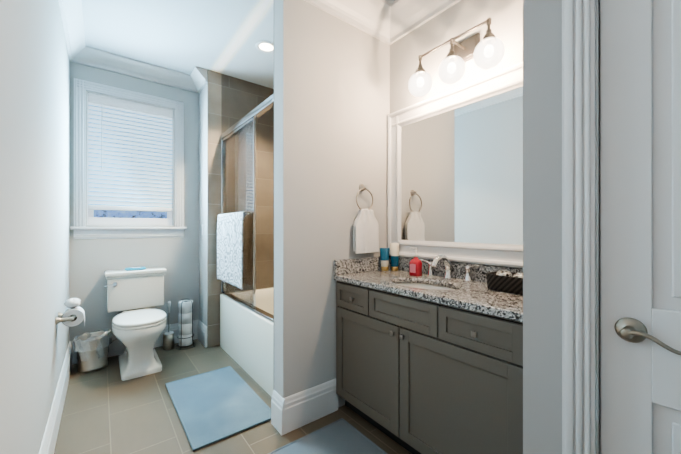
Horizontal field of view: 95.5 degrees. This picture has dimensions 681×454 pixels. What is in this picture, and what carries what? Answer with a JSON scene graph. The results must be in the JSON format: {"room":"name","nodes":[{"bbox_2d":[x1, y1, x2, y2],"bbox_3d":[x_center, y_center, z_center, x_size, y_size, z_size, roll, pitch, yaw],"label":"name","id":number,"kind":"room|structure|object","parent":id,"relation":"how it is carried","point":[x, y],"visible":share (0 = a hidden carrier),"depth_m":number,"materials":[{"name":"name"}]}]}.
{"room":"bathroom","nodes":[
{"label":"bathroom","id":0,"kind":"room"},
{"bbox_2d":[0,0,69,453],"bbox_3d":[-1.100,-0.192,0.969,0.120,2.780,4.630,0,0,-38],"label":"wall","id":1,"kind":"structure","parent":0,"point":[34,161],"depth_m":1.24,"materials":[{"name":"grey paint"}]},
{"bbox_2d":[39,341,74,453],"bbox_3d":[-1.035,1.098,0.993,0.026,0.201,4.362,0,0,-38],"label":"baseboard","id":2,"kind":"structure","parent":1,"relation":"attached to","point":[48,443],"depth_m":1.83,"materials":[{"name":"white"}]},
{"bbox_2d":[55,298,84,326],"bbox_3d":[-1.719,0.548,1.975,0.134,0.193,0.180,0,0,-38],"label":"paper holder","id":3,"kind":"object","parent":1,"relation":"attached to","point":[72,310],"visible":1,"depth_m":1.95,"materials":[{"name":"white paper"}]},
{"bbox_2d":[58,0,89,63],"bbox_3d":[-0.999,-1.519,1.023,0.117,0.124,4.362,0,0,-38],"label":"crown molding","id":4,"kind":"structure","parent":1,"relation":"attached to","point":[71,11],"depth_m":2.37,"materials":[{"name":"white"}]},
{"bbox_2d":[69,61,198,340],"bbox_3d":[-2.004,-0.190,3.096,1.060,2.780,0.160,0,0,-38],"label":"wall","id":5,"kind":"structure","parent":0,"point":[91,261],"depth_m":3.02,"materials":[{"name":"grey paint"}]},
{"bbox_2d":[70,78,186,238],"bbox_3d":[-2.039,-0.603,3.041,0.923,1.417,0.205,0,0,-38],"label":"window unit","id":6,"kind":"structure","parent":5,"relation":"in","point":[91,220],"depth_m":2.93,"materials":[{"name":"white wood"}]},
{"bbox_2d":[88,93,172,211],"bbox_3d":[-2.027,-0.690,3.024,0.683,1.054,0.076,0,0,-38],"label":"window blind","id":7,"kind":"object","parent":6,"relation":"attached to","point":[130,166],"visible":0.96,"depth_m":3.01,"materials":[{"name":"white plastic"}]},
{"bbox_2d":[75,320,194,363],"bbox_3d":[-1.939,1.100,3.035,1.042,0.201,0.026,0,0,-38],"label":"baseboard","id":8,"kind":"structure","parent":5,"relation":"attached to","point":[116,348],"depth_m":2.93,"materials":[{"name":"white"}]},
{"bbox_2d":[82,47,205,92],"bbox_3d":[-1.871,-1.517,3.024,0.952,0.124,0.132,0,0,-38],"label":"crown molding","id":9,"kind":"structure","parent":5,"relation":"attached to","point":[100,59],"depth_m":3.00,"materials":[{"name":"white"}]},
{"bbox_2d":[199,83,206,326],"bbox_3d":[-1.081,-0.189,3.603,1.020,2.780,0.490,0,0,-38],"label":"wall","id":10,"kind":"structure","parent":0,"point":[203,204],"depth_m":3.21,"materials":[{"name":"grey paint"}]},
{"bbox_2d":[195,320,206,347],"bbox_3d":[-1.429,1.100,3.208,0.026,0.200,0.295,0,0,-38],"label":"baseboard","id":11,"kind":"structure","parent":10,"relation":"attached to","point":[200,329],"depth_m":3.22,"materials":[{"name":"white"}]},
{"bbox_2d":[207,70,273,346],"bbox_3d":[-0.976,-0.189,3.370,0.900,2.780,0.008,0,0,-38],"label":"tile","id":12,"kind":"structure","parent":10,"relation":"attached to","point":[231,100],"depth_m":3.28,"materials":[{"name":"brown tile"}]},
{"bbox_2d":[54,339,411,453],"bbox_3d":[-0.278,1.249,1.605,2.200,0.100,4.630,0,0,-38],"label":"floor","id":13,"kind":"structure","parent":0,"point":[107,410],"depth_m":1.94,"materials":[{"name":"tile"}]},
{"bbox_2d":[73,329,111,372],"bbox_3d":[-2.117,1.045,2.648,0.264,0.311,0.258,0,0,-38],"label":"waste bin","id":14,"kind":"object","parent":13,"relation":"on","point":[91,350],"visible":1,"depth_m":2.57,"materials":[{"name":"silver metal"}]},
{"bbox_2d":[104,267,166,380],"bbox_3d":[-1.765,0.799,2.700,0.480,0.802,0.754,0,0,-38],"label":"toilet","id":15,"kind":"object","parent":13,"relation":"on","point":[138,322],"visible":0.94,"depth_m":2.65,"materials":[{"name":"white ceramic"}]},
{"bbox_2d":[125,267,145,270],"bbox_3d":[-1.922,0.386,2.900,0.160,0.021,0.090,0,0,-38],"label":"pack","id":16,"kind":"object","parent":15,"relation":"on","point":[134,268],"visible":1,"depth_m":2.87,"materials":[{"name":"teal plastic"}]},
{"bbox_2d":[163,301,173,349],"bbox_3d":[-1.701,0.967,3.064,0.098,0.468,0.098,0,0,-38],"label":"toilet brush","id":17,"kind":"object","parent":13,"relation":"on","point":[168,340],"visible":1,"depth_m":3.04,"materials":[{"name":"silver metal"}]},
{"bbox_2d":[176,299,195,349],"bbox_3d":[-1.559,0.965,3.117,0.182,0.471,0.182,0,0,-38],"label":"stand","id":18,"kind":"object","parent":13,"relation":"on","point":[185,331],"visible":1,"depth_m":3.06,"materials":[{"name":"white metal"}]},
{"bbox_2d":[165,366,270,450],"bbox_3d":[-0.865,1.192,2.149,0.490,0.015,0.890,0,0,-38],"label":"bath mat","id":19,"kind":"object","parent":13,"relation":"on","point":[214,406],"visible":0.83,"depth_m":2.05,"materials":[{"name":"blue fabric"}]},
{"bbox_2d":[220,287,273,396],"bbox_3d":[-0.476,0.940,2.806,0.779,0.520,1.488,0,0,-38],"label":"bathtub","id":20,"kind":"object","parent":13,"relation":"on","point":[247,340],"visible":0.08,"depth_m":2.58,"materials":[{"name":"white ceramic"}]},
{"bbox_2d":[221,94,273,322],"bbox_3d":[-0.766,-0.139,2.582,0.086,1.633,1.486,0,0,-38],"label":"shower door","id":21,"kind":"structure","parent":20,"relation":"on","point":[245,122],"depth_m":2.67,"materials":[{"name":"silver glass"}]},
{"bbox_2d":[217,211,246,289],"bbox_3d":[-1.002,0.193,2.823,0.056,0.650,0.700,0,0,-38],"label":"bath towel","id":22,"kind":"object","parent":21,"relation":"hanging from","point":[230,248],"visible":1,"depth_m":2.75,"materials":[{"name":"fabric"}]},
{"bbox_2d":[268,418,387,453],"bbox_3d":[0.093,1.191,1.374,0.545,0.015,0.970,0,0,-38],"label":"bath mat","id":23,"kind":"object","parent":13,"relation":"on","point":[341,436],"visible":0.98,"depth_m":1.70,"materials":[{"name":"blue fabric"}]},
{"bbox_2d":[334,254,522,453],"bbox_3d":[0.518,0.681,1.723,0.550,1.037,1.172,0,0,-38],"label":"vanity cabinet","id":24,"kind":"object","parent":13,"relation":"on","point":[429,360],"visible":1,"depth_m":1.49,"materials":[{"name":"grey wood"}]},
{"bbox_2d":[334,268,522,323],"bbox_3d":[0.524,0.328,1.728,0.534,0.032,1.172,0,0,-38],"label":"countertop","id":25,"kind":"structure","parent":24,"relation":"on","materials":[{"name":"stone"}]},
{"bbox_2d":[380,248,389,270],"bbox_3d":[0.320,0.231,2.238,0.057,0.162,0.057,0,0,-38],"label":"tube","id":26,"kind":"object","parent":25,"relation":"on","point":[384,255],"visible":1,"depth_m":2.22,"materials":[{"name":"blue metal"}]},
{"bbox_2d":[390,243,398,270],"bbox_3d":[0.392,0.213,2.240,0.055,0.197,0.055,0,0,-38],"label":"tube","id":27,"kind":"object","parent":25,"relation":"on","point":[394,250],"visible":1,"depth_m":2.22,"materials":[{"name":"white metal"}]},
{"bbox_2d":[409,247,421,276],"bbox_3d":[0.483,0.221,1.993,0.060,0.182,0.077,0,0,-38],"label":"soap pump bottle","id":28,"kind":"object","parent":25,"relation":"on","point":[415,265],"visible":1,"depth_m":1.97,"materials":[{"name":"red plastic"}]},
{"bbox_2d":[486,270,522,294],"bbox_3d":[0.867,0.263,1.507,0.170,0.096,0.270,0,0,-38],"label":"wicker basket","id":29,"kind":"object","parent":25,"relation":"on","point":[505,281],"visible":0.46,"depth_m":1.49,"materials":[{"name":"wicker"}]},
{"bbox_2d":[82,0,394,88],"bbox_3d":[-0.278,-1.631,1.607,2.200,0.100,4.630,0,0,-38],"label":"ceiling","id":30,"kind":"structure","parent":0,"point":[218,36],"depth_m":2.52,"materials":[{"name":"white paint"}]},
{"bbox_2d":[255,40,273,52],"bbox_3d":[-0.649,-1.576,2.706,0.184,0.006,0.184,0,0,-38],"label":"recessed light","id":31,"kind":"object","parent":30,"relation":"in","point":[263,46],"visible":0.9,"depth_m":2.70,"materials":[{"name":"white"}]},
{"bbox_2d":[274,0,389,407],"bbox_3d":[-0.016,-0.190,2.132,0.900,2.780,0.120,0,0,-38],"label":"wall","id":32,"kind":"structure","parent":0,"point":[331,92],"depth_m":1.96,"materials":[{"name":"grey paint"}]},
{"bbox_2d":[275,379,337,434],"bbox_3d":[-0.182,1.099,1.914,0.410,0.201,0.020,0,0,-38],"label":"baseboard","id":33,"kind":"structure","parent":32,"relation":"attached to","point":[290,413],"depth_m":1.88,"materials":[{"name":"white"}]},
{"bbox_2d":[304,0,389,39],"bbox_3d":[-0.040,-1.485,1.964,0.874,0.191,0.127,0,0,-38],"label":"crown molding","id":34,"kind":"structure","parent":32,"relation":"attached to","point":[384,21],"depth_m":2.12,"materials":[{"name":"white"}]},
{"bbox_2d":[353,184,378,253],"bbox_3d":[0.176,-0.063,2.169,0.215,0.486,0.055,0,0,-38],"label":"towel ring","id":35,"kind":"object","parent":32,"relation":"attached to","point":[365,232],"visible":1,"depth_m":2.15,"materials":[{"name":"white fabric"}]},
{"bbox_2d":[390,0,522,267],"bbox_3d":[0.323,-0.190,2.528,0.120,2.780,2.930,0,0,-38],"label":"wall","id":36,"kind":"structure","parent":0,"point":[462,16],"depth_m":1.96,"materials":[{"name":"grey paint"}]},
{"bbox_2d":[380,0,460,44],"bbox_3d":[0.691,-1.485,1.860,0.129,0.191,1.192,0,0,-38],"label":"crown molding","id":37,"kind":"structure","parent":36,"relation":"attached to","point":[406,16],"depth_m":2.13,"materials":[{"name":"white"}]},
{"bbox_2d":[387,62,522,267],"bbox_3d":[0.722,-0.321,1.883,0.037,1.060,1.168,0,0,-38],"label":"mirror","id":38,"kind":"object","parent":36,"relation":"attached to","point":[454,174],"visible":0.54,"depth_m":1.87,"materials":[{"name":"white"}]},
{"bbox_2d":[408,17,504,96],"bbox_3d":[0.667,-0.978,1.799,0.228,0.302,0.583,0,0,-38],"label":"sconce","id":39,"kind":"object","parent":36,"relation":"attached to","point":[487,52],"visible":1,"depth_m":1.74,"materials":[{"name":"white glass"}]},
{"bbox_2d":[523,0,561,453],"bbox_3d":[0.899,-0.191,1.197,0.600,2.780,0.120,0,0,-38],"label":"wall","id":40,"kind":"structure","parent":0,"point":[542,226],"depth_m":1.01,"materials":[{"name":"grey paint"}]},
{"bbox_3d":[1.081,-0.192,0.572,0.120,2.780,1.090,0,0,-38],"label":"wall","id":41,"kind":"structure","parent":0,"visible":0},
{"bbox_2d":[562,0,600,453],"bbox_3d":[1.025,0.136,0.625,0.142,2.124,0.940,0,0,-38],"label":"door frame","id":42,"kind":"structure","parent":41,"relation":"attached to","point":[580,226],"depth_m":0.92,"materials":[{"name":"white wood"}]},
{"bbox_2d":[600,0,680,453],"bbox_3d":[0.980,0.174,0.591,0.099,2.025,0.767,0,0,-38],"label":"closet door","id":43,"kind":"structure","parent":41,"relation":"in","point":[640,226],"depth_m":0.83,"materials":[{"name":"white"}]},
{"label":"outside","id":44,"kind":"structure","parent":0,"visible":0},
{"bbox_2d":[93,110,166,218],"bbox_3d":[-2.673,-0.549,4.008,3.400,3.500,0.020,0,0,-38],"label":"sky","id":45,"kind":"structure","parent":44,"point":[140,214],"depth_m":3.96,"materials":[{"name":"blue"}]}
]}

